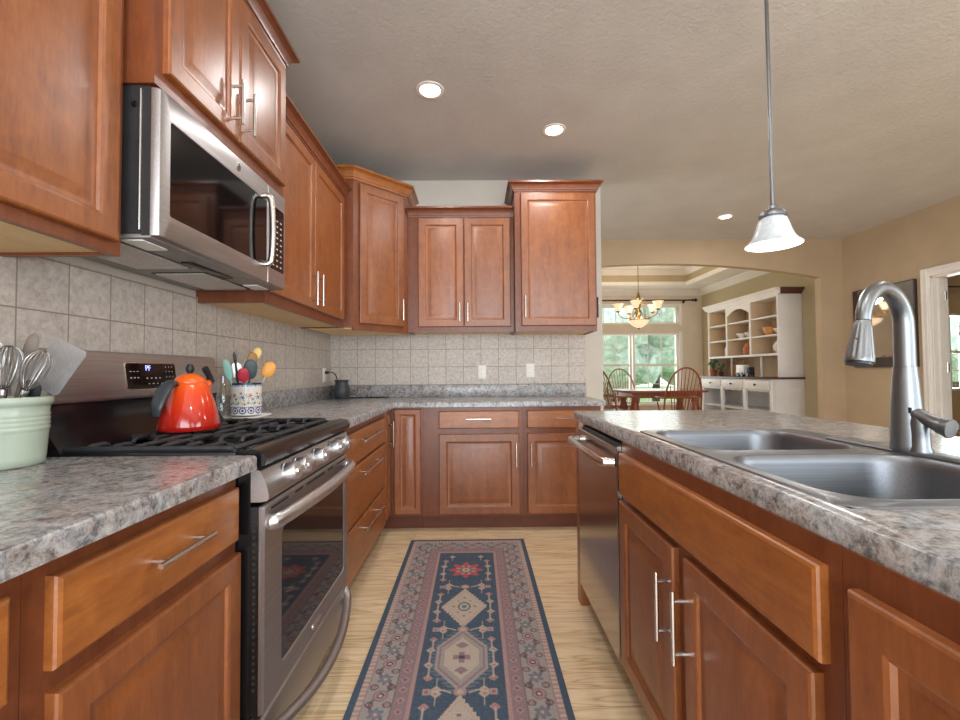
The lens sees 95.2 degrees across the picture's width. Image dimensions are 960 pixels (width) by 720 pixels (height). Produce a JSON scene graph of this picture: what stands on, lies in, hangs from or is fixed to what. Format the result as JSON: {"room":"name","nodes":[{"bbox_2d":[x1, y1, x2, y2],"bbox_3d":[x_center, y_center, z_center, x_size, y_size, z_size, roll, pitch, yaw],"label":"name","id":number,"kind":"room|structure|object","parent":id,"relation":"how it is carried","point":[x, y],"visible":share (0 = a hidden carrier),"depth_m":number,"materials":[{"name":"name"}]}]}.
{"room":"kitchen","nodes":[
{"label":"kitchen","id":0,"kind":"room"},
{"bbox_2d":[49,257,195,296],"bbox_3d":[-1.303,-0.235,0.619,0.120,2.770,6.450,0,-2,-1],"label":"wall","id":1,"kind":"structure","parent":0,"point":[79,261],"depth_m":1.54,"materials":[{"name":"beige paint"}]},
{"bbox_2d":[0,0,123,256],"bbox_3d":[-1.066,-0.787,0.835,0.364,1.018,0.752,0,-2,-1],"label":"upper cabinet","id":2,"kind":"object","parent":1,"relation":"attached to","point":[61,61],"visible":1,"depth_m":0.98,"materials":[{"name":"brown wood"}]},
{"bbox_2d":[0,256,330,396],"bbox_3d":[-1.246,-0.006,1.554,0.009,0.562,4.330,0,-2,-1],"label":"backsplash","id":3,"kind":"structure","parent":1,"relation":"attached to","point":[49,298],"depth_m":1.60,"materials":[{"name":"tile"}]},
{"bbox_2d":[123,0,299,196],"bbox_3d":[-1.036,-1.058,1.564,0.442,0.662,0.884,0,-2,-1],"label":"upper cabinet","id":4,"kind":"object","parent":1,"relation":"attached to","point":[225,62],"visible":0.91,"depth_m":1.46,"materials":[{"name":"brown wood"}]},
{"bbox_2d":[81,85,284,290],"bbox_3d":[-1.025,-0.516,1.548,0.437,0.416,0.774,0,-2,-1],"label":"microwave","id":5,"kind":"object","parent":4,"relation":"attached to","point":[195,216],"visible":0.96,"depth_m":1.35,"materials":[{"name":"grey paint"}]},
{"bbox_2d":[196,93,350,328],"bbox_3d":[-1.082,-0.737,2.528,0.364,0.998,1.155,0,-2,-1],"label":"upper cabinet","id":6,"kind":"object","parent":1,"relation":"attached to","point":[315,190],"visible":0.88,"depth_m":2.42,"materials":[{"name":"brown wood"}]},
{"bbox_2d":[323,368,325,381],"bbox_3d":[-1.256,0.123,3.541,0.009,0.116,0.072,0,-2,-1],"label":"wall outlet","id":7,"kind":"object","parent":1,"relation":"attached to","point":[324,369],"visible":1,"depth_m":3.53,"materials":[{"name":"white plastic"}]},
{"bbox_2d":[292,526,649,719],"bbox_3d":[3.271,1.234,3.150,9.295,0.100,11.700,0,-2,-1],"label":"floor","id":8,"kind":"structure","parent":0,"point":[599,687],"depth_m":1.95,"materials":[{"name":"brown wood"}]},
{"bbox_2d":[0,575,20,719],"bbox_3d":[-0.911,0.700,0.255,0.618,0.876,0.664,0,-2,-1],"label":"base cabinet","id":9,"kind":"object","parent":8,"relation":"on","point":[10,590],"visible":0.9,"depth_m":0.58,"materials":[{"name":"brown wood"}]},
{"bbox_2d":[0,455,256,583],"bbox_3d":[-0.898,0.192,0.284,0.657,0.140,1.696,0,-2,-1],"label":"countertop","id":10,"kind":"structure","parent":9,"relation":"on","point":[51,509],"depth_m":0.77,"materials":[{"name":"stone"}]},
{"bbox_2d":[0,395,54,470],"bbox_3d":[-1.104,0.165,1.015,0.169,0.160,0.169,0,-2,-1],"label":"utensil crock","id":11,"kind":"object","parent":10,"relation":"on","point":[25,425],"visible":0.98,"depth_m":0.99,"materials":[{"name":"ceramic"}]},
{"bbox_2d":[0,342,6,372],"bbox_3d":[-1.101,0.092,0.979,0.060,0.282,0.059,0,-2,-1],"label":"whisk","id":12,"kind":"object","parent":11,"relation":"in","point":[1,344],"visible":0.7,"depth_m":0.99,"materials":[{"name":"metal"}]},
{"bbox_2d":[0,345,24,397],"bbox_3d":[-1.064,0.100,0.977,0.073,0.266,0.053,0,-2,-1],"label":"whisk","id":13,"kind":"object","parent":11,"relation":"in","point":[4,387],"visible":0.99,"depth_m":0.98,"materials":[{"name":"metal"}]},
{"bbox_2d":[14,333,38,397],"bbox_3d":[-1.085,0.085,1.029,0.073,0.299,0.010,0,-2,-21],"label":"spoon","id":14,"kind":"object","parent":11,"relation":"in","point":[32,342],"visible":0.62,"depth_m":1.04,"materials":[{"name":"beige wood"}]},
{"bbox_2d":[20,380,41,396],"bbox_3d":[-1.066,0.140,1.026,0.068,0.189,0.022,-1,-2,8],"label":"ladle","id":15,"kind":"object","parent":11,"relation":"in","point":[36,392],"visible":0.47,"depth_m":1.02,"materials":[{"name":"black plastic"}]},
{"bbox_2d":[18,349,53,397],"bbox_3d":[-1.053,0.106,1.002,0.136,0.260,0.054,0,-2,-1],"label":"whisk","id":16,"kind":"object","parent":11,"relation":"in","point":[25,391],"visible":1,"depth_m":1.00,"materials":[{"name":"metal"}]},
{"bbox_2d":[30,337,85,395],"bbox_3d":[-1.041,0.089,1.054,0.180,0.294,0.028,0,-2,-6],"label":"spatula","id":17,"kind":"object","parent":11,"relation":"in","point":[68,357],"visible":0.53,"depth_m":1.06,"materials":[{"name":"metal"}]},
{"bbox_2d":[18,479,240,719],"bbox_3d":[-0.898,0.716,0.856,0.656,0.876,0.536,0,-2,-1],"label":"base cabinet","id":18,"kind":"object","parent":8,"relation":"on","point":[141,620],"visible":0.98,"depth_m":0.80,"materials":[{"name":"brown wood"}]},
{"bbox_2d":[11,348,355,719],"bbox_3d":[-0.861,0.573,1.515,0.729,1.196,0.760,0,-2,-1],"label":"gas range","id":19,"kind":"object","parent":8,"relation":"on","point":[292,543],"visible":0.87,"depth_m":1.32,"materials":[{"name":"silver metal"}]},
{"bbox_2d":[150,364,220,432],"bbox_3d":[-0.976,0.123,1.457,0.199,0.220,0.180,1,-2,-40],"label":"kettle","id":20,"kind":"object","parent":19,"relation":"on","point":[186,403],"visible":1,"depth_m":1.40,"materials":[{"name":"red metal"}]},
{"bbox_2d":[46,418,349,467],"bbox_3d":[-0.870,0.270,1.522,0.617,0.050,0.759,0,-2,-1],"label":"cooktop","id":21,"kind":"object","parent":19,"relation":"in","point":[274,442],"depth_m":1.33,"materials":[{"name":"black metal"}]},
{"bbox_2d":[343,413,385,585],"bbox_3d":[-0.913,0.758,2.417,0.656,0.876,1.040,0,-2,-1],"label":"base cabinet","id":22,"kind":"object","parent":8,"relation":"on","point":[366,483],"visible":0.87,"depth_m":2.38,"materials":[{"name":"brown wood"}]},
{"bbox_2d":[383,407,424,528],"bbox_3d":[-0.826,0.781,3.314,0.848,0.876,0.752,0,-2,-1],"label":"base cabinet","id":23,"kind":"object","parent":8,"relation":"on","point":[404,427],"visible":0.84,"depth_m":3.09,"materials":[{"name":"brown wood"}]},
{"bbox_2d":[216,384,605,427],"bbox_3d":[-0.171,0.255,2.813,2.160,0.140,1.799,0,-2,-1],"label":"countertop","id":24,"kind":"structure","parent":23,"relation":"on","point":[314,402],"depth_m":3.18,"materials":[{"name":"stone"}]},
{"bbox_2d":[222,413,270,417],"bbox_3d":[-1.117,0.268,2.078,0.170,0.012,0.230,0,-2,-1],"label":"tray","id":25,"kind":"object","parent":24,"relation":"on","point":[262,414],"visible":0.45,"depth_m":2.07,"materials":[{"name":"white ceramic"}]},
{"bbox_2d":[230,383,261,415],"bbox_3d":[-1.117,0.186,2.095,0.136,0.152,0.136,0,-2,-15],"label":"crock","id":26,"kind":"object","parent":25,"relation":"on","point":[245,398],"visible":1,"depth_m":2.04,"materials":[{"name":"ceramic"}]},
{"bbox_2d":[222,359,232,386],"bbox_3d":[-1.155,0.124,2.043,0.018,0.254,0.084,-1,-2,34],"label":"spatula","id":27,"kind":"object","parent":26,"relation":"in","point":[227,369],"visible":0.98,"depth_m":2.02,"materials":[{"name":"green plastic"}]},
{"bbox_2d":[233,352,238,382],"bbox_3d":[-1.137,0.107,2.061,0.010,0.287,0.047,-1,-2,30],"label":"tongs","id":28,"kind":"object","parent":26,"relation":"in","point":[234,353],"visible":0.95,"depth_m":2.05,"materials":[{"name":"black"}]},
{"bbox_2d":[231,363,242,382],"bbox_3d":[-1.152,0.130,2.070,0.056,0.240,0.016,1,-2,-34],"label":"slotted turner","id":29,"kind":"object","parent":26,"relation":"in","point":[239,366],"visible":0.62,"depth_m":2.06,"materials":[{"name":"plastic"}]},
{"bbox_2d":[237,368,248,382],"bbox_3d":[-1.098,0.143,2.044,0.043,0.213,0.054,0,-2,-1],"label":"spatula","id":30,"kind":"object","parent":26,"relation":"in","point":[243,374],"visible":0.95,"depth_m":2.03,"materials":[{"name":"plastic"}]},
{"bbox_2d":[244,359,256,382],"bbox_3d":[-1.092,0.123,2.082,0.061,0.255,0.041,0,-2,-1],"label":"spoon","id":31,"kind":"object","parent":26,"relation":"in","point":[250,365],"visible":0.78,"depth_m":2.08,"materials":[{"name":"plastic"}]},
{"bbox_2d":[247,352,256,379],"bbox_3d":[-1.114,0.107,2.126,0.058,0.290,0.018,0,-2,-9],"label":"spoon","id":32,"kind":"object","parent":26,"relation":"in","point":[252,355],"visible":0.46,"depth_m":2.13,"materials":[{"name":"orange plastic"}]},
{"bbox_2d":[250,347,261,382],"bbox_3d":[-1.118,0.095,2.143,0.089,0.316,0.013,1,-2,-38],"label":"spatula","id":33,"kind":"object","parent":26,"relation":"in","point":[258,351],"visible":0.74,"depth_m":2.16,"materials":[{"name":"yellow plastic"}]},
{"bbox_2d":[261,362,275,384],"bbox_3d":[-1.063,0.131,2.136,0.124,0.244,0.018,0,-2,-23],"label":"spatula","id":34,"kind":"object","parent":26,"relation":"in","point":[269,368],"visible":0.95,"depth_m":2.14,"materials":[{"name":"orange plastic"}]},
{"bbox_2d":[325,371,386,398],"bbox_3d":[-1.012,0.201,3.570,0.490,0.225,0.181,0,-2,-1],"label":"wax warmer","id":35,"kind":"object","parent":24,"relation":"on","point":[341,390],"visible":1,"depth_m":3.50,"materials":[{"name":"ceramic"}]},
{"bbox_2d":[342,539,574,719],"bbox_3d":[-0.071,1.165,1.697,0.748,0.008,2.440,0,-2,-1],"label":"runner rug","id":36,"kind":"object","parent":8,"relation":"on","point":[463,632],"visible":1,"depth_m":1.79,"materials":[{"name":"multicoloured fabric"}]},
{"bbox_2d":[423,407,523,527],"bbox_3d":[-0.048,0.777,3.375,0.706,0.876,0.646,0,-2,-1],"label":"base cabinet","id":37,"kind":"object","parent":8,"relation":"on","point":[473,456],"visible":0.98,"depth_m":3.10,"materials":[{"name":"brown wood"}]},
{"bbox_2d":[523,406,600,526],"bbox_3d":[0.584,0.772,3.381,0.557,0.876,0.646,0,-2,-1],"label":"base cabinet","id":38,"kind":"object","parent":8,"relation":"on","point":[549,460],"visible":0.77,"depth_m":3.10,"materials":[{"name":"brown wood"}]},
{"bbox_2d":[567,425,622,663],"bbox_3d":[0.746,0.736,1.815,0.663,0.862,0.583,0,-2,-1],"label":"dishwasher","id":39,"kind":"object","parent":8,"relation":"on","point":[599,495],"visible":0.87,"depth_m":1.73,"materials":[{"name":"grey paint"}]},
{"bbox_2d":[583,425,622,446],"bbox_3d":[0.790,0.686,1.817,0.575,0.762,0.583,0,-2,-1],"label":"tub","id":40,"kind":"object","parent":39,"relation":"in","point":[611,440],"depth_m":1.78,"materials":[{"name":"grey paint"}]},
{"bbox_2d":[603,371,634,410],"bbox_3d":[2.230,0.718,7.289,0.585,1.173,0.599,0,-2,-15],"label":"chair","id":41,"kind":"object","parent":8,"relation":"on","point":[605,395],"visible":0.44,"depth_m":7.11,"materials":[{"name":"brown wood"}]},
{"bbox_2d":[607,368,640,408],"bbox_3d":[2.822,0.748,8.577,0.599,1.173,0.585,0,-2,-1],"label":"chair","id":42,"kind":"object","parent":8,"relation":"on","point":[628,404],"visible":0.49,"depth_m":8.78,"materials":[{"name":"brown wood"}]},
{"bbox_2d":[613,388,708,410],"bbox_3d":[3.156,0.915,7.759,1.450,0.785,1.000,0,-2,-1],"label":"dining table","id":43,"kind":"object","parent":8,"relation":"on","point":[642,392],"visible":0.38,"depth_m":7.41,"materials":[{"name":"brown wood"}]},
{"bbox_2d":[655,367,702,409],"bbox_3d":[3.030,0.696,6.697,0.599,1.173,0.585,0,-2,-1],"label":"chair","id":44,"kind":"object","parent":8,"relation":"on","point":[686,368],"visible":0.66,"depth_m":6.50,"materials":[{"name":"brown wood"}]},
{"bbox_2d":[576,421,846,719],"bbox_3d":[0.776,0.718,1.390,0.668,0.876,1.577,0,-2,-1],"label":"base cabinet","id":45,"kind":"object","parent":8,"relation":"on","point":[731,608],"visible":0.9,"depth_m":0.89,"materials":[{"name":"brown wood"}]},
{"bbox_2d":[574,410,959,601],"bbox_3d":[0.983,0.248,0.983,0.958,0.038,2.640,0,-2,-1],"label":"countertop","id":46,"kind":"structure","parent":45,"relation":"on","point":[921,545],"depth_m":0.75,"materials":[{"name":"stone"}]},
{"bbox_2d":[640,429,959,509],"bbox_3d":[0.824,0.333,1.086,0.552,0.219,0.870,0,-2,-1],"label":"double sink","id":47,"kind":"object","parent":46,"relation":"in","point":[849,472],"visible":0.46,"depth_m":1.05,"materials":[{"name":"metal"}]},
{"bbox_2d":[843,281,958,453],"bbox_3d":[0.968,0.015,1.051,0.238,0.410,0.135,0,-2,-1],"label":"faucet","id":48,"kind":"object","parent":46,"relation":"on","point":[911,426],"visible":1,"depth_m":1.06,"materials":[{"name":"silver metal"}]},
{"bbox_2d":[700,287,805,416],"bbox_3d":[4.310,0.140,7.135,0.511,2.285,2.011,0,-2,-1],"label":"hutch","id":49,"kind":"object","parent":8,"relation":"on","point":[777,385],"visible":0.86,"depth_m":6.83,"materials":[{"name":"paint"}]},
{"bbox_2d":[707,359,718,375],"bbox_3d":[4.187,0.133,7.883,0.222,0.315,0.198,0,-2,-1],"label":"potted plant","id":50,"kind":"object","parent":49,"relation":"on","point":[713,372],"visible":1,"depth_m":7.86,"materials":[{"name":"green plant"}]},
{"bbox_2d":[709,324,725,327],"bbox_3d":[4.379,-0.601,7.791,0.319,0.022,0.538,0,-2,-1],"label":"shelf","id":51,"kind":"object","parent":49,"relation":"attached to","point":[724,325],"depth_m":7.91,"materials":[{"name":"paint"}]},
{"bbox_2d":[710,340,725,342],"bbox_3d":[4.381,-0.326,7.784,0.319,0.022,0.538,0,-2,-1],"label":"shelf","id":52,"kind":"object","parent":49,"relation":"attached to","point":[711,341],"depth_m":7.85,"materials":[{"name":"paint"}]},
{"bbox_2d":[716,363,724,375],"bbox_3d":[4.200,0.165,7.631,0.162,0.238,0.141,0,-2,-1],"label":"potted plant","id":53,"kind":"object","parent":49,"relation":"on","point":[721,367],"visible":1,"depth_m":7.61,"materials":[{"name":"green plant"}]},
{"bbox_2d":[729,361,744,375],"bbox_3d":[4.457,0.151,7.607,0.020,0.260,0.430,0,-2,-1],"label":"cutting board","id":54,"kind":"object","parent":49,"relation":"on","point":[735,363],"visible":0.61,"depth_m":7.66,"materials":[{"name":"brown wood"}]},
{"bbox_2d":[728,320,748,324],"bbox_3d":[4.385,-0.617,7.181,0.319,0.022,0.598,0,-2,-1],"label":"shelf","id":55,"kind":"object","parent":49,"relation":"attached to","point":[746,322],"depth_m":7.28,"materials":[{"name":"paint"}]},
{"bbox_2d":[728,337,748,340],"bbox_3d":[4.387,-0.343,7.174,0.319,0.022,0.598,0,-2,-1],"label":"shelf","id":56,"kind":"object","parent":49,"relation":"attached to","point":[729,338],"depth_m":7.34,"materials":[{"name":"paint"}]},
{"bbox_2d":[736,333,746,337],"bbox_3d":[4.346,-0.395,7.255,0.190,0.085,0.190,0,-2,-1],"label":"porcelain bowl","id":57,"kind":"object","parent":49,"relation":"on","point":[740,335],"visible":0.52,"depth_m":7.21,"materials":[{"name":"white ceramic"}]},
{"bbox_2d":[709,353,777,358],"bbox_3d":[4.379,-0.061,7.142,0.339,0.035,1.820,0,-2,-1],"label":"shelf","id":58,"kind":"object","parent":49,"relation":"attached to","point":[733,355],"depth_m":7.19,"materials":[{"name":"paint"}]},
{"bbox_2d":[736,365,754,376],"bbox_3d":[4.236,0.172,7.009,0.107,0.190,0.340,0,-2,-1],"label":"toy truck","id":59,"kind":"object","parent":49,"relation":"on","point":[741,370],"visible":1,"depth_m":6.97,"materials":[{"name":"metal"}]},
{"bbox_2d":[743,341,749,354],"bbox_3d":[4.350,-0.209,7.030,0.230,0.255,0.230,0,-2,-1],"label":"lidded jar","id":60,"kind":"object","parent":49,"relation":"on","point":[746,350],"visible":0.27,"depth_m":7.00,"materials":[{"name":"ceramic"}]},
{"bbox_2d":[751,314,776,320],"bbox_3d":[4.391,-0.634,6.547,0.319,0.022,0.588,0,-2,-1],"label":"shelf","id":61,"kind":"object","parent":49,"relation":"attached to","point":[773,317],"depth_m":6.70,"materials":[{"name":"paint"}]},
{"bbox_2d":[752,334,776,337],"bbox_3d":[4.393,-0.359,6.539,0.319,0.022,0.588,0,-2,-1],"label":"shelf","id":62,"kind":"object","parent":49,"relation":"attached to","point":[753,335],"depth_m":6.70,"materials":[{"name":"paint"}]},
{"bbox_2d":[762,326,776,334],"bbox_3d":[4.353,-0.433,6.556,0.220,0.125,0.220,0,-2,-1],"label":"bowl","id":63,"kind":"object","parent":49,"relation":"on","point":[768,330],"visible":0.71,"depth_m":6.49,"materials":[{"name":"ceramic"}]},
{"bbox_2d":[772,341,777,352],"bbox_3d":[4.357,-0.205,6.350,0.200,0.210,0.200,0,-2,-1],"label":"round vase","id":64,"kind":"object","parent":49,"relation":"on","point":[774,346],"visible":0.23,"depth_m":6.34,"materials":[{"name":"ceramic"}]},
{"bbox_2d":[842,547,959,719],"bbox_3d":[0.807,0.684,0.145,0.630,0.876,0.912,0,-2,-1],"label":"base cabinet","id":65,"kind":"object","parent":8,"relation":"on","point":[902,634],"visible":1,"depth_m":0.52,"materials":[{"name":"brown wood"}]},
{"bbox_2d":[401,180,603,410],"bbox_3d":[-0.113,-0.159,3.795,2.320,2.770,0.120,0,-2,-1],"label":"wall","id":66,"kind":"structure","parent":0,"point":[451,192],"depth_m":3.77,"materials":[{"name":"beige paint"}]},
{"bbox_2d":[309,164,418,335],"bbox_3d":[-0.895,-0.784,3.402,0.756,1.160,0.681,0,-2,-1],"label":"upper cabinet","id":67,"kind":"object","parent":66,"relation":"attached to","point":[376,218],"visible":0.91,"depth_m":3.23,"materials":[{"name":"brown wood"}]},
{"bbox_2d":[331,334,585,385],"bbox_3d":[-0.182,0.044,3.724,2.161,0.562,0.009,0,-2,-1],"label":"backsplash","id":68,"kind":"structure","parent":66,"relation":"attached to","point":[417,359],"depth_m":3.72,"materials":[{"name":"tile"}]},
{"bbox_2d":[407,206,513,334],"bbox_3d":[-0.151,-0.706,3.570,0.834,0.978,0.356,0,-2,-1],"label":"upper cabinet","id":69,"kind":"object","parent":66,"relation":"attached to","point":[461,258],"visible":1,"depth_m":3.43,"materials":[{"name":"brown wood"}]},
{"bbox_2d":[478,365,485,378],"bbox_3d":[0.017,0.101,3.716,0.072,0.116,0.009,0,-2,-1],"label":"wall outlet","id":70,"kind":"object","parent":66,"relation":"attached to","point":[481,368],"visible":1,"depth_m":3.71,"materials":[{"name":"white plastic"}]},
{"bbox_2d":[526,364,534,376],"bbox_3d":[0.426,0.089,3.720,0.072,0.116,0.009,0,-2,-1],"label":"wall outlet","id":71,"kind":"object","parent":66,"relation":"attached to","point":[529,367],"visible":1,"depth_m":3.72,"materials":[{"name":"white plastic"}]},
{"bbox_2d":[504,180,603,334],"bbox_3d":[0.581,-0.792,3.539,0.731,1.152,0.436,0,-2,-1],"label":"upper cabinet","id":72,"kind":"object","parent":66,"relation":"attached to","point":[554,221],"visible":0.97,"depth_m":3.36,"materials":[{"name":"brown wood"}]},
{"bbox_2d":[266,0,959,289],"bbox_3d":[1.660,-1.620,3.161,6.115,0.110,11.600,0,-2,-1],"label":"ceiling","id":73,"kind":"structure","parent":0,"point":[663,103],"depth_m":2.68,"materials":[{"name":"white paint"}]},
{"bbox_2d":[416,81,443,98],"bbox_3d":[-0.291,-1.573,2.558,0.164,0.007,0.164,0,-2,-1],"label":"recessed light","id":74,"kind":"object","parent":73,"relation":"in","point":[425,89],"visible":1,"depth_m":2.55,"materials":[{"name":"white paint"}]},
{"bbox_2d":[542,123,565,136],"bbox_3d":[0.505,-1.567,2.992,0.164,0.007,0.164,0,-2,-1],"label":"recessed light","id":75,"kind":"object","parent":73,"relation":"in","point":[554,129],"visible":1,"depth_m":2.98,"materials":[{"name":"white glass"}]},
{"bbox_2d":[717,214,733,219],"bbox_3d":[2.633,-1.537,4.708,0.164,0.007,0.164,0,-2,-1],"label":"recessed light","id":76,"kind":"object","parent":73,"relation":"in","point":[725,216],"visible":1,"depth_m":4.70,"materials":[{"name":"white paint"}]},
{"bbox_2d":[744,0,804,251],"bbox_3d":[1.082,-1.017,1.638,0.186,1.187,0.186,0,-2,-1],"label":"pendant lamp","id":77,"kind":"object","parent":73,"relation":"hanging from","point":[774,231],"visible":1,"depth_m":1.62,"materials":[{"name":"white glass"}]},
{"bbox_2d":[601,266,689,269],"bbox_3d":[2.531,-1.746,7.289,2.930,0.050,2.230,0,-2,-1],"label":"ceiling","id":78,"kind":"structure","parent":0,"point":[625,267],"depth_m":8.13,"materials":[{"name":"white paint"}]},
{"bbox_2d":[612,266,663,329],"bbox_3d":[2.607,-1.112,7.276,0.792,1.220,0.788,0,-2,-1],"label":"chandelier","id":79,"kind":"object","parent":78,"relation":"hanging from","point":[640,322],"visible":0.99,"depth_m":7.21,"materials":[{"name":"beige glass"}]},
{"bbox_2d":[602,296,702,410],"bbox_3d":[2.305,-0.303,8.994,4.690,3.300,0.120,0,-2,-1],"label":"wall","id":80,"kind":"structure","parent":0,"point":[691,327],"depth_m":8.96,"materials":[{"name":"paint"}]},
{"bbox_2d":[602,333,678,403],"bbox_3d":[3.163,0.173,8.984,1.840,1.435,0.090,0,-2,-1],"label":"window","id":81,"kind":"structure","parent":80,"relation":"in","point":[631,349],"depth_m":8.97,"materials":[{"name":"white paint"}]},
{"bbox_2d":[602,305,678,323],"bbox_3d":[3.155,-0.922,9.014,1.840,0.385,0.090,0,-2,-1],"label":"window","id":82,"kind":"structure","parent":80,"relation":"in","point":[674,307],"depth_m":8.98,"materials":[{"name":"white paint"}]},
{"bbox_2d":[602,304,683,405],"bbox_3d":[3.147,-0.109,8.922,1.970,2.075,0.030,0,-2,-1],"label":"trim","id":83,"kind":"structure","parent":80,"relation":"attached to","point":[680,305],"depth_m":8.93,"materials":[{"name":"white paint"}]},
{"bbox_2d":[602,298,697,302],"bbox_3d":[3.129,-1.197,8.906,2.580,0.089,0.119,0,-2,-1],"label":"curtain rod","id":84,"kind":"object","parent":80,"relation":"attached to","point":[695,299],"visible":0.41,"depth_m":8.88,"materials":[{"name":"brown metal"}]},
{"bbox_2d":[602,267,718,281],"bbox_3d":[2.532,-1.616,7.285,2.930,0.210,2.230,0,-2,-1],"label":"wall","id":85,"kind":"structure","parent":0,"point":[636,278],"depth_m":8.35,"materials":[{"name":"paint"}]},
{"bbox_2d":[601,266,702,275],"bbox_3d":[2.532,-1.679,7.287,2.830,0.085,2.130,0,-2,-1],"label":"trim","id":86,"kind":"structure","parent":85,"relation":"attached to","point":[690,269],"depth_m":8.30,"materials":[{"name":"white paint"}]},
{"bbox_2d":[602,268,730,285],"bbox_3d":[2.533,-1.479,7.282,2.930,0.075,2.230,0,-2,-1],"label":"trim","id":87,"kind":"structure","parent":85,"relation":"attached to","point":[717,270],"depth_m":8.33,"materials":[{"name":"white paint"}]},
{"bbox_2d":[601,239,846,421],"bbox_3d":[1.587,-0.125,5.531,5.995,2.770,0.100,0,-2,-1],"label":"wall","id":88,"kind":"structure","parent":0,"point":[820,260],"depth_m":5.53,"materials":[{"name":"beige paint"}]},
{"bbox_2d":[602,270,769,295],"bbox_3d":[2.312,-1.404,7.293,4.486,0.110,3.340,0,-2,-1],"label":"trim","id":89,"kind":"structure","parent":88,"relation":"attached to","point":[750,274],"depth_m":8.87,"materials":[{"name":"white paint"}]},
{"bbox_2d":[702,196,959,427],"bbox_3d":[4.665,-0.209,3.252,0.124,2.770,11.600,0,-2,-1],"label":"wall","id":90,"kind":"structure","parent":0,"point":[894,251],"depth_m":5.14,"materials":[{"name":"beige paint"}]},
{"bbox_2d":[852,279,919,367],"bbox_3d":[4.570,-0.380,4.969,0.035,0.925,0.755,0,-2,-1],"label":"wall mirror","id":91,"kind":"object","parent":90,"relation":"attached to","point":[881,316],"visible":0.37,"depth_m":4.95,"materials":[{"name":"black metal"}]},
{"bbox_2d":[920,261,959,433],"bbox_3d":[4.646,0.124,4.023,0.152,2.145,1.010,0,-2,-1],"label":"door frame","id":92,"kind":"structure","parent":90,"relation":"attached to","point":[934,328],"depth_m":4.44,"materials":[{"name":"white paint"}]},
{"bbox_2d":[944,278,952,418],"bbox_3d":[4.734,0.192,4.819,0.050,2.030,0.807,0,-2,-1],"label":"door","id":93,"kind":"structure","parent":90,"relation":"in","point":[945,279],"depth_m":4.44,"materials":[{"name":"white paint"}]},
{"bbox_2d":[945,275,959,436],"bbox_3d":[6.192,-0.136,6.416,2.990,2.770,0.100,0,-2,-1],"label":"wall","id":94,"kind":"structure","parent":0,"point":[953,292],"depth_m":6.39,"materials":[{"name":"beige paint"}]},
{"bbox_2d":[949,313,959,390],"bbox_3d":[7.112,-0.118,6.419,0.650,1.120,0.090,0,-2,-1],"label":"window","id":95,"kind":"structure","parent":94,"relation":"in","point":[957,315],"depth_m":6.40,"materials":[{"name":"white paint"}]},
{"label":"outside","id":96,"kind":"structure","parent":0,"visible":0},
{"bbox_2d":[627,386,673,401],"bbox_3d":[4.752,2.364,27.143,70.000,0.100,35.700,0,-2,-1],"label":"lawn","id":97,"kind":"structure","parent":96,"point":[636,387],"depth_m":25.40,"materials":[{"name":"green plant"}]},
{"bbox_2d":[602,308,673,401],"bbox_3d":[4.204,-1.094,13.150,3.570,6.098,4.238,-2,-2,36],"label":"tree","id":98,"kind":"object","parent":97,"relation":"on","point":[654,356],"visible":0.27,"depth_m":11.79,"materials":[{"name":"green plant"}]},
{"bbox_2d":[652,345,674,400],"bbox_3d":[7.489,-1.915,18.684,5.399,7.979,4.941,0,-2,-1],"label":"tree","id":99,"kind":"object","parent":97,"relation":"on","point":[667,371],"visible":0.04,"depth_m":16.88,"materials":[{"name":"green plant"}]},
{"bbox_2d":[950,317,959,387],"bbox_3d":[12.270,-1.701,11.678,4.445,7.108,5.417,0,-2,-1],"label":"tree","id":100,"kind":"object","parent":97,"relation":"on","point":[953,320],"visible":0.06,"depth_m":10.43,"materials":[{"name":"green plant"}]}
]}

